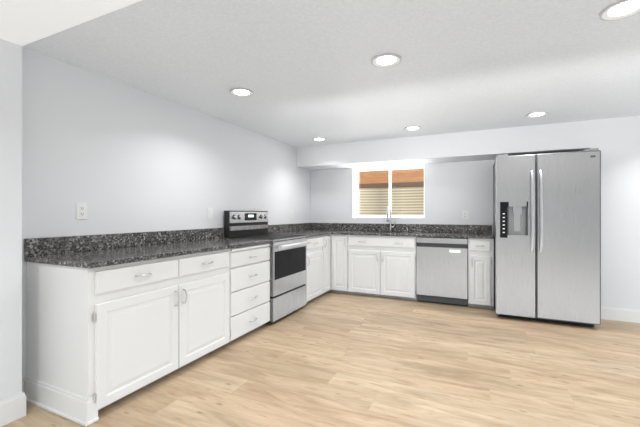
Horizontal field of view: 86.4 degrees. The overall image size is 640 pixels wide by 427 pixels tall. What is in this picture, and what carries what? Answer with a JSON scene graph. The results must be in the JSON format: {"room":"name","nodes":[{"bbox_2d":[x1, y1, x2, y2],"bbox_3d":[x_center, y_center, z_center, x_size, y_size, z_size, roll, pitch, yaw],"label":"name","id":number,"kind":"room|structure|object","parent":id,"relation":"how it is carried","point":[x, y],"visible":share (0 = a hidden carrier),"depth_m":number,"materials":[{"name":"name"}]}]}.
{"room":"kitchen","nodes":[
{"label":"kitchen","id":0,"kind":"room"},
{"bbox_2d":[0,38,21,400],"bbox_3d":[-1.786,0.059,1.894,0.205,2.150,0.120,0,0,25],"label":"wall","id":1,"kind":"structure","parent":0,"point":[10,219],"depth_m":1.86,"materials":[{"name":"white paint"}]},
{"bbox_2d":[0,392,25,426],"bbox_3d":[-1.779,1.069,1.893,0.219,0.130,0.144,0,0,25],"label":"baseboard","id":2,"kind":"structure","parent":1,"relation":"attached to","point":[13,408],"depth_m":1.86,"materials":[{"name":"white"}]},
{"bbox_2d":[0,0,141,45],"bbox_3d":[0.585,-0.976,-0.364,5.995,0.080,2.230,0,0,25],"label":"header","id":3,"kind":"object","parent":1,"relation":"attached to","point":[23,22],"visible":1,"depth_m":1.61,"materials":[{"name":"white paint"}]},
{"bbox_2d":[22,47,310,380],"bbox_3d":[-1.901,0.059,2.057,0.140,2.150,8.540,0,0,25],"label":"wall","id":4,"kind":"structure","parent":0,"point":[117,157],"depth_m":2.72,"materials":[{"name":"white paint"}]},
{"bbox_2d":[22,380,24,391],"bbox_3d":[-1.824,1.076,2.040,0.014,0.115,0.084,0,0,25],"label":"baseboard","id":5,"kind":"structure","parent":4,"relation":"attached to","point":[23,385],"depth_m":2.07,"materials":[{"name":"white"}]},
{"bbox_2d":[76,203,86,219],"bbox_3d":[-1.667,-0.016,2.385,0.008,0.116,0.072,0,0,25],"label":"electrical outlet","id":6,"kind":"object","parent":4,"relation":"attached to","point":[81,210],"visible":1,"depth_m":2.38,"materials":[{"name":"white plastic"}]},
{"bbox_2d":[208,208,212,218],"bbox_3d":[-1.135,-0.001,3.532,0.010,0.116,0.072,0,0,25],"label":"light switch","id":7,"kind":"object","parent":4,"relation":"attached to","point":[210,213],"visible":1,"depth_m":3.53,"materials":[{"name":"white plastic"}]},
{"bbox_2d":[2,292,639,426],"bbox_3d":[0.705,1.164,0.853,6.800,0.060,8.540,0,0,25],"label":"floor","id":8,"kind":"structure","parent":0,"point":[331,359],"depth_m":2.37,"materials":[{"name":"brown wood"}]},
{"bbox_2d":[24,255,183,426],"bbox_3d":[-1.393,0.715,2.234,0.629,0.838,0.600,0,0,25],"label":"base cabinet","id":9,"kind":"object","parent":8,"relation":"on","point":[99,338],"depth_m":1.99,"materials":[{"name":"white paint"}]},
{"bbox_2d":[24,227,275,268],"bbox_3d":[-1.147,0.224,2.752,0.641,0.140,1.776,0,0,25],"label":"countertop","id":10,"kind":"structure","parent":9,"relation":"on","point":[91,251],"depth_m":2.43,"materials":[{"name":"stone"}]},
{"bbox_2d":[184,248,231,365],"bbox_3d":[-1.153,0.715,2.753,0.629,0.838,0.543,0,0,25],"label":"base cabinet","id":11,"kind":"object","parent":8,"relation":"on","point":[207,275],"depth_m":2.62,"materials":[{"name":"white paint"}]},
{"bbox_2d":[232,243,269,340],"bbox_3d":[-0.910,0.715,3.280,0.629,0.838,0.618,0,0,25],"label":"base cabinet","id":12,"kind":"object","parent":8,"relation":"on","point":[250,264],"depth_m":3.12,"materials":[{"name":"white paint"}]},
{"bbox_2d":[224,211,310,323],"bbox_3d":[-0.561,0.551,3.883,0.700,1.165,0.757,0,0,25],"label":"range","id":13,"kind":"object","parent":8,"relation":"on","point":[288,273],"visible":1,"depth_m":3.75,"materials":[{"name":"silver metal"}]},
{"bbox_2d":[305,234,332,301],"bbox_3d":[-0.291,0.715,4.618,0.630,0.838,0.799,0,0,25],"label":"base cabinet","id":14,"kind":"object","parent":8,"relation":"on","point":[320,250],"depth_m":4.49,"materials":[{"name":"white paint"}]},
{"bbox_2d":[269,223,331,237],"bbox_3d":[-0.293,0.224,4.597,0.645,0.140,0.758,0,0,25],"label":"countertop","id":15,"kind":"structure","parent":14,"relation":"on","point":[309,229],"depth_m":4.99,"materials":[{"name":"stone"}]},
{"bbox_2d":[332,223,493,238],"bbox_3d":[0.930,0.224,4.807,2.688,0.140,0.649,0,0,25],"label":"countertop","id":16,"kind":"structure","parent":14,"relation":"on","point":[415,230],"depth_m":4.76,"materials":[{"name":"stone"}]},
{"bbox_2d":[386,205,394,230],"bbox_3d":[1.028,0.069,4.956,0.105,0.387,0.220,0,0,25],"label":"faucet","id":17,"kind":"object","parent":16,"relation":"on","point":[387,219],"visible":1,"depth_m":5.02,"materials":[{"name":"silver metal"}]},
{"bbox_2d":[333,234,360,293],"bbox_3d":[0.382,0.715,5.071,0.296,0.838,0.630,0,0,25],"label":"base cabinet","id":18,"kind":"object","parent":8,"relation":"on","point":[342,244],"depth_m":4.76,"materials":[{"name":"white paint"}]},
{"bbox_2d":[349,246,416,300],"bbox_3d":[0.929,0.834,4.819,0.908,0.600,0.630,0,0,25],"label":"base cabinet","id":19,"kind":"object","parent":8,"relation":"on","point":[376,266],"depth_m":4.52,"materials":[{"name":"white paint"}]},
{"bbox_2d":[416,237,467,305],"bbox_3d":[1.612,0.717,4.459,0.607,0.834,0.552,0,0,25],"label":"dishwasher","id":20,"kind":"object","parent":8,"relation":"on","point":[441,270],"visible":0.96,"depth_m":4.21,"materials":[{"name":"grey metal"}]},
{"bbox_2d":[468,238,493,308],"bbox_3d":[2.023,0.715,4.293,0.273,0.838,0.666,0,0,25],"label":"base cabinet","id":21,"kind":"object","parent":8,"relation":"on","point":[480,272],"visible":0.98,"depth_m":4.03,"materials":[{"name":"white paint"}]},
{"bbox_2d":[493,148,600,326],"bbox_3d":[2.469,0.246,3.829,0.907,1.775,0.917,0,0,25],"label":"fridge","id":22,"kind":"object","parent":8,"relation":"on","point":[547,232],"visible":1,"depth_m":3.47,"materials":[{"name":"grey metal"}]},
{"bbox_2d":[22,0,639,146],"bbox_3d":[0.705,-1.046,0.853,6.800,0.060,8.540,0,0,25],"label":"ceiling","id":23,"kind":"structure","parent":0,"point":[305,71],"depth_m":2.26,"materials":[{"name":"white paint"}]},
{"bbox_2d":[230,88,253,96],"bbox_3d":[-0.654,-1.011,2.847,0.196,0.011,0.196,0,0,25],"label":"recessed light","id":24,"kind":"object","parent":23,"relation":"in","point":[242,92],"visible":1,"depth_m":2.85,"materials":[{"name":"white"}]},
{"bbox_2d":[312,137,325,140],"bbox_3d":[-0.011,-1.011,4.643,0.196,0.011,0.196,0,0,25],"label":"recessed light","id":25,"kind":"object","parent":23,"relation":"in","point":[318,139],"visible":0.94,"depth_m":4.64,"materials":[{"name":"white"}]},
{"bbox_2d":[371,53,400,67],"bbox_3d":[0.438,-1.011,2.254,0.196,0.011,0.196,0,0,25],"label":"recessed light","id":26,"kind":"object","parent":23,"relation":"in","point":[385,60],"visible":0.94,"depth_m":2.25,"materials":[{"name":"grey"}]},
{"bbox_2d":[404,126,420,130],"bbox_3d":[1.103,-1.011,4.051,0.196,0.011,0.196,0,0,25],"label":"recessed light","id":27,"kind":"object","parent":23,"relation":"in","point":[412,128],"visible":1,"depth_m":4.06,"materials":[{"name":"white"}]},
{"bbox_2d":[526,111,547,117],"bbox_3d":[2.217,-1.011,3.481,0.196,0.011,0.196,0,0,25],"label":"recessed light","id":28,"kind":"object","parent":23,"relation":"in","point":[537,114],"visible":0.96,"depth_m":3.48,"materials":[{"name":"white"}]},
{"bbox_2d":[599,0,639,20],"bbox_3d":[1.507,-1.011,1.683,0.196,0.011,0.196,0,0,25],"label":"recessed light","id":29,"kind":"object","parent":23,"relation":"in","point":[620,9],"visible":1,"depth_m":1.70,"materials":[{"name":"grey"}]},
{"bbox_2d":[311,160,494,234],"bbox_3d":[1.548,0.059,5.024,3.630,2.150,0.260,0,0,25],"label":"wall","id":30,"kind":"structure","parent":0,"point":[453,191],"depth_m":4.83,"materials":[{"name":"white paint"}]},
{"bbox_2d":[353,164,423,217],"bbox_3d":[1.056,-0.326,5.236,1.090,0.780,0.228,0,0,25],"label":"window","id":31,"kind":"structure","parent":30,"relation":"in","point":[356,198],"depth_m":5.33,"materials":[{"name":"white plastic"}]},
{"bbox_2d":[462,211,467,218],"bbox_3d":[1.990,0.019,4.671,0.072,0.116,0.008,0,0,25],"label":"electrical outlet","id":32,"kind":"object","parent":30,"relation":"attached to","point":[464,214],"visible":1,"depth_m":4.67,"materials":[{"name":"white plastic"}]},
{"bbox_2d":[297,120,589,169],"bbox_3d":[1.392,-0.866,4.689,3.630,0.300,0.480,0,0,25],"label":"soffit","id":33,"kind":"structure","parent":0,"point":[490,144],"depth_m":4.34,"materials":[{"name":"white paint"}]},
{"bbox_2d":[589,116,639,309],"bbox_3d":[4.261,0.059,3.506,2.570,2.150,0.740,0,0,25],"label":"wall","id":34,"kind":"structure","parent":0,"point":[616,141],"depth_m":3.60,"materials":[{"name":"white paint"}]},
{"bbox_2d":[601,307,639,322],"bbox_3d":[4.103,1.069,3.163,2.570,0.130,0.014,0,0,25],"label":"baseboard","id":35,"kind":"structure","parent":34,"relation":"attached to","point":[620,314],"depth_m":3.59,"materials":[{"name":"white"}]},
{"label":"outside","id":36,"kind":"structure","parent":0,"visible":0},
{"bbox_2d":[359,168,423,214],"bbox_3d":[1.398,-0.116,5.975,3.200,2.100,1.300,0,0,25],"label":"window well","id":37,"kind":"object","parent":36,"point":[376,196],"depth_m":6.07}
]}

